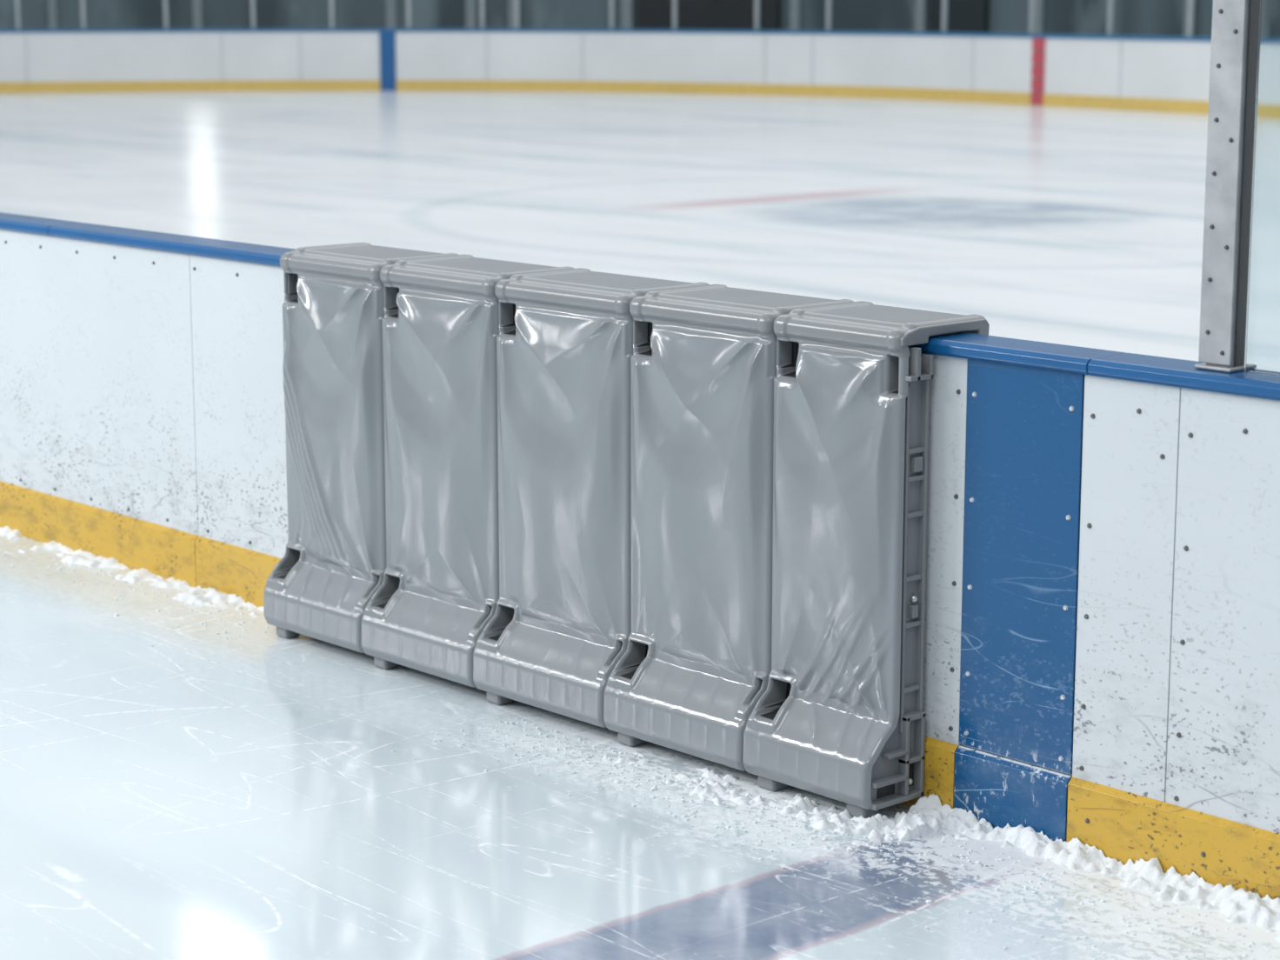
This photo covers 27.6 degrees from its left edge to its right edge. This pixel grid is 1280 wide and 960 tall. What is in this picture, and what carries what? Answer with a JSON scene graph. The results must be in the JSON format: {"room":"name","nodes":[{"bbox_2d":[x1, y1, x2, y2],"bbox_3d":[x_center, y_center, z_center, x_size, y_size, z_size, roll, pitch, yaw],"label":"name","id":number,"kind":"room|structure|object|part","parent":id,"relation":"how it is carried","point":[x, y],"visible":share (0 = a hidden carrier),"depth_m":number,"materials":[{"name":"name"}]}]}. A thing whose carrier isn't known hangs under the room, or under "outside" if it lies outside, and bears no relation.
{"room":"ice hockey rink","nodes":[
{"label":"ice hockey rink","id":0,"kind":"room"},
{"bbox_2d":[0,0,1213,37],"bbox_3d":[-11.874,-8.055,46.268,59.803,2.600,19.644,0,11,1],"label":"wall","id":1,"kind":"structure","parent":0,"point":[1130,17],"depth_m":54.68,"materials":[{"name":"grey"}]},
{"bbox_2d":[637,0,780,30],"bbox_3d":[1.431,-9.413,54.336,3.111,2.300,0.258,4,11,21],"label":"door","id":2,"kind":"structure","parent":1,"relation":"in","point":[651,14],"depth_m":54.20,"materials":[{"name":"black"}]},
{"bbox_2d":[928,0,989,33],"bbox_3d":[6.316,-8.921,51.710,1.261,2.300,0.200,8,13,36],"label":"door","id":3,"kind":"structure","parent":1,"relation":"in","point":[963,16],"depth_m":51.51,"materials":[{"name":"black"}]},
{"bbox_2d":[47,0,1194,36],"bbox_3d":[0.943,-8.572,49.031,12.307,2.600,26.060,-10,14,-41],"label":"fittings","id":4,"kind":"object","parent":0,"point":[626,5],"depth_m":54.44,"materials":[{"name":"metal"}]},
{"bbox_2d":[0,90,1279,959],"bbox_3d":[3.147,-4.880,36.378,105.000,0.001,100.000,-10,14,-41],"label":"ice rink surface","id":5,"kind":"structure","parent":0,"point":[197,793],"depth_m":7.46,"materials":[{"name":"white ice"}]},
{"bbox_2d":[0,28,1211,113],"bbox_3d":[-12.436,-6.608,42.372,51.536,1.190,17.291,0,11,-1],"label":"boards","id":6,"kind":"object","parent":5,"relation":"on","point":[1146,73],"visible":0.94,"depth_m":49.72,"materials":[{"name":"white plastic"}]},
{"bbox_2d":[15,0,1194,37],"bbox_3d":[-12.437,-8.220,42.069,51.456,2.090,17.197,0,11,0],"label":"glass frame","id":7,"kind":"object","parent":6,"relation":"on","point":[1110,3],"visible":0.94,"depth_m":49.44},
{"bbox_3d":[-12.436,-7.163,42.268,51.536,0.060,17.291,0,11,-1],"label":"cap rail","id":8,"kind":"part","parent":6,"relation":"part of","materials":[{"name":"blue plastic"}]},
{"bbox_2d":[263,242,989,818],"bbox_3d":[-0.151,0.042,6.955,0.406,1.158,2.478,-10,14,-41],"label":"barrier","id":9,"kind":"object","parent":5,"relation":"on","point":[690,518],"visible":0.98,"depth_m":6.65,"materials":[{"name":"grey plastic"}]},
{"bbox_2d":[0,212,1279,899],"bbox_3d":[-1.516,-0.234,8.524,0.152,1.122,17.500,-10,14,-41],"label":"rink boards","id":10,"kind":"object","parent":5,"relation":"on","point":[1102,631],"visible":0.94,"depth_m":5.88,"materials":[{"name":"white plastic"}]},
{"bbox_3d":[-3.130,-1.093,10.168,0.152,0.038,3.498,-10,14,-41],"label":"cap rail","id":11,"kind":"part","parent":10,"relation":"part of","materials":[{"name":"blue plastic"}]},
{"bbox_3d":[-0.466,-0.554,7.289,0.152,0.038,4.418,-10,14,-41],"label":"cap rail","id":12,"kind":"part","parent":10,"relation":"part of","materials":[{"name":"blue plastic"}]},
{"bbox_3d":[0.856,0.190,5.867,0.013,0.906,0.328,-10,14,-41],"label":"blue line panel","id":13,"kind":"part","parent":10,"relation":"part of","materials":[{"name":"plastic"}]},
{"bbox_3d":[1.923,-0.071,4.707,0.152,0.038,2.678,-10,14,-41],"label":"cap rail","id":14,"kind":"part","parent":10,"relation":"part of","materials":[{"name":"blue plastic"}]},
{"bbox_2d":[1193,0,1259,373],"bbox_3d":[1.232,-1.158,5.310,0.100,1.878,0.092,-10,14,-41],"label":"stanchion","id":15,"kind":"object","parent":10,"relation":"on","point":[1235,27],"visible":0.97,"depth_m":5.38,"materials":[{"name":"metal"}]},
{"bbox_3d":[1.232,-0.239,5.482,0.100,0.008,0.092,-10,14,-41],"label":"plate","id":16,"kind":"part","parent":15,"relation":"part of","materials":[{"name":"metal"}]},
{"bbox_3d":[1.233,-1.159,5.311,0.072,1.876,0.060,-10,14,-41],"label":"post","id":17,"kind":"part","parent":15,"relation":"part of","materials":[{"name":"metal"}]},
{"bbox_2d":[1244,0,1279,374],"bbox_3d":[1.888,-1.026,4.603,0.012,1.878,1.853,-10,14,-41],"label":"glass pane","id":18,"kind":"object","parent":10,"relation":"on","point":[1262,354],"depth_m":5.36,"materials":[{"name":"clear glass"}]},
{"bbox_2d":[0,526,1279,959],"bbox_3d":[-1.023,0.524,7.405,0.809,0.067,8.999,-10,14,-41],"label":"snow","id":19,"kind":"object","parent":5,"relation":"on","point":[928,815],"visible":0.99,"depth_m":5.97,"materials":[{"name":"white snow"}]}
]}

